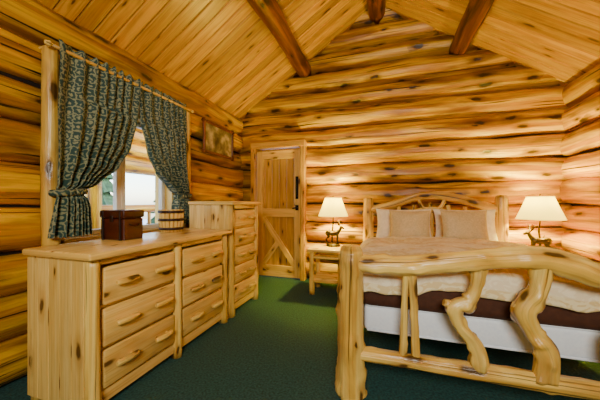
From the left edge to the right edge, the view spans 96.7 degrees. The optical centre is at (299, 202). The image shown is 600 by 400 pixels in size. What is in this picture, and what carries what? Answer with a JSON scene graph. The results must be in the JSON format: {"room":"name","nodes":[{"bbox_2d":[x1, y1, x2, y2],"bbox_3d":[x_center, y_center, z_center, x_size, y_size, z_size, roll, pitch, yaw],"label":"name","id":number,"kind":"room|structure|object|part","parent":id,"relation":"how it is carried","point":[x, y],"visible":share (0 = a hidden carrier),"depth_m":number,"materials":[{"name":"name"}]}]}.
{"room":"log cabin bedroom","nodes":[
{"label":"log cabin bedroom","id":0,"kind":"room"},
{"bbox_2d":[0,0,244,386],"bbox_3d":[-1.970,-0.122,1.450,0.340,2.573,6.370,0,0,18],"label":"wall","id":1,"kind":"structure","parent":0,"point":[25,25],"depth_m":1.74,"materials":[{"name":"brown wood"}]},
{"bbox_2d":[40,47,189,246],"bbox_3d":[-1.606,-0.350,2.465,0.326,1.400,1.397,0,0,18],"label":"window","id":2,"kind":"structure","parent":1,"relation":"in","point":[135,185],"depth_m":2.29,"materials":[{"name":"paint"}]},
{"bbox_2d":[38,39,193,238],"bbox_3d":[-1.458,-0.436,2.394,0.210,1.332,1.400,0,0,18],"label":"window curtains","id":3,"kind":"object","parent":2,"relation":"hanging from","point":[99,106],"visible":0.94,"depth_m":2.04,"materials":[{"name":"green fabric"}]},
{"bbox_2d":[201,117,233,160],"bbox_3d":[-1.093,-0.840,3.622,0.041,0.440,0.700,0,0,18],"label":"framed painting","id":4,"kind":"object","parent":1,"relation":"attached to","point":[218,140],"visible":1,"depth_m":3.58,"materials":[{"name":"brown wood"}]},
{"bbox_2d":[0,275,599,399],"bbox_3d":[0.104,1.200,0.738,4.490,0.100,6.570,0,0,18],"label":"floor","id":5,"kind":"structure","parent":0,"point":[282,344],"depth_m":1.89,"materials":[{"name":"green carpet"}]},
{"bbox_2d":[22,228,231,399],"bbox_3d":[-1.116,0.705,2.065,0.561,0.890,1.330,0,0,18],"label":"dresser","id":6,"kind":"object","parent":5,"relation":"on","point":[102,314],"visible":1,"depth_m":1.54,"materials":[{"name":"brown wood"}]},
{"bbox_2d":[100,210,143,240],"bbox_3d":[-1.293,0.155,1.941,0.279,0.210,0.174,0,0,18],"label":"box","id":7,"kind":"object","parent":6,"relation":"on","point":[121,225],"visible":0.99,"depth_m":1.88,"materials":[{"name":"brown wood"}]},
{"bbox_2d":[158,209,184,231],"bbox_3d":[-1.182,0.160,2.454,0.224,0.201,0.224,0,0,18],"label":"wooden bucket","id":8,"kind":"object","parent":6,"relation":"on","point":[169,220],"visible":1,"depth_m":2.37,"materials":[{"name":"brown wood"}]},
{"bbox_2d":[188,201,261,317],"bbox_3d":[-0.812,0.565,3.018,0.561,1.170,0.650,0,0,18],"label":"dresser","id":9,"kind":"object","parent":5,"relation":"on","point":[241,217],"visible":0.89,"depth_m":2.80,"materials":[{"name":"brown wood"}]},
{"bbox_2d":[307,244,341,294],"bbox_3d":[0.369,0.863,3.471,0.470,0.575,0.410,0,0,18],"label":"nightstand","id":10,"kind":"object","parent":5,"relation":"on","point":[319,277],"visible":0.64,"depth_m":3.35,"materials":[{"name":"brown wood"}]},
{"bbox_2d":[319,196,347,246],"bbox_3d":[0.444,0.238,3.574,0.397,0.671,0.397,0,0,18],"label":"table lamp","id":11,"kind":"object","parent":10,"relation":"on","point":[333,207],"visible":1,"depth_m":3.47,"materials":[{"name":"white fabric"}]},
{"bbox_3d":[0.439,0.238,3.593,0.062,0.671,0.140,0,0,-14],"label":"lamp stem","id":12,"kind":"part","parent":11,"relation":"part of","materials":[{"name":"brown metal"}]},
{"bbox_3d":[0.444,0.053,3.574,0.397,0.248,0.397,0,0,18],"label":"lamp shade","id":13,"kind":"part","parent":11,"relation":"part of","materials":[{"name":"beige fabric"}]},
{"bbox_2d":[335,191,599,399],"bbox_3d":[1.318,0.501,2.338,1.685,1.300,2.271,0,0,18],"label":"bed","id":14,"kind":"object","parent":5,"relation":"on","point":[526,324],"visible":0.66,"depth_m":1.43,"materials":[{"name":"brown wood"}]},
{"bbox_2d":[376,209,430,237],"bbox_3d":[1.256,0.255,3.256,0.643,0.367,0.171,0,0,20],"label":"bed pillow","id":15,"kind":"object","parent":14,"relation":"on","point":[383,215],"visible":0.31,"depth_m":3.28,"materials":[{"name":"beige fabric"}]},
{"bbox_2d":[389,210,429,236],"bbox_3d":[1.220,0.260,2.977,0.430,0.357,0.170,0,0,21],"label":"throw pillow","id":16,"kind":"object","parent":14,"relation":"on","point":[402,223],"visible":0.84,"depth_m":2.93,"materials":[{"name":"beige fabric"}]},
{"bbox_2d":[440,210,488,239],"bbox_3d":[1.734,0.260,2.812,0.451,0.367,0.168,0,0,14],"label":"throw pillow","id":17,"kind":"object","parent":14,"relation":"on","point":[456,224],"visible":0.78,"depth_m":2.77,"materials":[{"name":"beige fabric"}]},
{"bbox_2d":[433,209,497,240],"bbox_3d":[1.886,0.255,3.061,0.644,0.367,0.170,0,0,20],"label":"bed pillow","id":18,"kind":"object","parent":14,"relation":"on","point":[492,234],"visible":0.28,"depth_m":3.00,"materials":[{"name":"beige fabric"}]},
{"bbox_2d":[360,236,599,312],"bbox_3d":[1.243,0.602,2.098,1.770,0.521,1.383,0,0,18],"label":"comforter","id":19,"kind":"object","parent":14,"relation":"on","point":[501,284],"visible":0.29,"depth_m":1.54,"materials":[{"name":"beige fabric"}]},
{"bbox_3d":[1.336,0.552,2.387,1.400,0.215,1.900,0,0,18],"label":"mattress and blanket","id":20,"kind":"part","parent":14,"relation":"part of","materials":[{"name":"white fabric"}]},
{"bbox_3d":[2.580,0.862,2.768,0.470,0.575,0.410,0,0,18],"label":"nightstand","id":21,"kind":"object","parent":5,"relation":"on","visible":0},
{"bbox_2d":[515,194,566,246],"bbox_3d":[2.582,0.238,2.873,0.416,0.671,0.416,0,0,18],"label":"table lamp","id":22,"kind":"object","parent":21,"relation":"on","point":[546,208],"visible":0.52,"depth_m":2.78,"materials":[{"name":"white fabric"}]},
{"bbox_3d":[2.582,0.053,2.873,0.416,0.248,0.416,0,0,18],"label":"lamp shade","id":23,"kind":"part","parent":22,"relation":"part of","materials":[{"name":"beige fabric"}]},
{"bbox_3d":[2.597,0.238,2.886,0.140,0.671,0.062,0,0,-41],"label":"lamp stem","id":24,"kind":"part","parent":22,"relation":"part of","materials":[{"name":"brown metal"}]},
{"bbox_2d":[35,0,599,118],"bbox_3d":[0.104,-2.080,0.738,4.546,1.524,6.670,0,0,18],"label":"ceiling","id":25,"kind":"structure","parent":0,"point":[222,51],"depth_m":2.84,"materials":[{"name":"brown wood"}]},
{"bbox_2d":[247,0,311,77],"bbox_3d":[-0.871,-1.986,1.074,0.286,0.289,6.320,0,0,18],"label":"ceiling beam","id":26,"kind":"structure","parent":25,"relation":"attached to","point":[269,11],"depth_m":2.99,"materials":[{"name":"brown wood"}]},
{"bbox_2d":[449,0,495,54],"bbox_3d":[1.094,-1.992,0.450,0.271,0.272,6.320,0,0,18],"label":"ceiling beam","id":27,"kind":"structure","parent":25,"relation":"attached to","point":[477,11],"depth_m":2.86,"materials":[{"name":"brown wood"}]},
{"bbox_2d":[365,0,383,23],"bbox_3d":[0.110,-2.635,0.763,0.276,0.279,6.320,0,0,18],"label":"ridge beam","id":28,"kind":"structure","parent":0,"point":[375,8],"depth_m":3.53,"materials":[{"name":"brown wood"}]},
{"bbox_2d":[239,7,570,277],"bbox_3d":[1.083,-0.815,3.818,4.430,3.971,0.330,0,0,18],"label":"wall","id":29,"kind":"structure","parent":0,"point":[385,112],"depth_m":3.58,"materials":[{"name":"brown wood"}]},
{"bbox_2d":[257,149,299,278],"bbox_3d":[-0.333,0.158,4.118,0.726,1.965,0.128,0,0,18],"label":"door","id":30,"kind":"structure","parent":29,"relation":"in","point":[278,171],"depth_m":4.13,"materials":[{"name":"brown wood"}]},
{"bbox_2d":[250,139,306,280],"bbox_3d":[-0.332,0.107,4.119,0.890,2.085,0.160,0,0,18],"label":"door frame","id":31,"kind":"structure","parent":29,"relation":"attached to","point":[254,147],"depth_m":3.97,"materials":[{"name":"brown wood"}]},
{"bbox_2d":[560,64,599,261],"bbox_3d":[2.210,-0.111,0.121,0.330,2.580,6.370,0,0,18],"label":"wall","id":32,"kind":"structure","parent":0,"point":[580,235],"depth_m":2.78,"materials":[{"name":"brown wood"}]}
]}

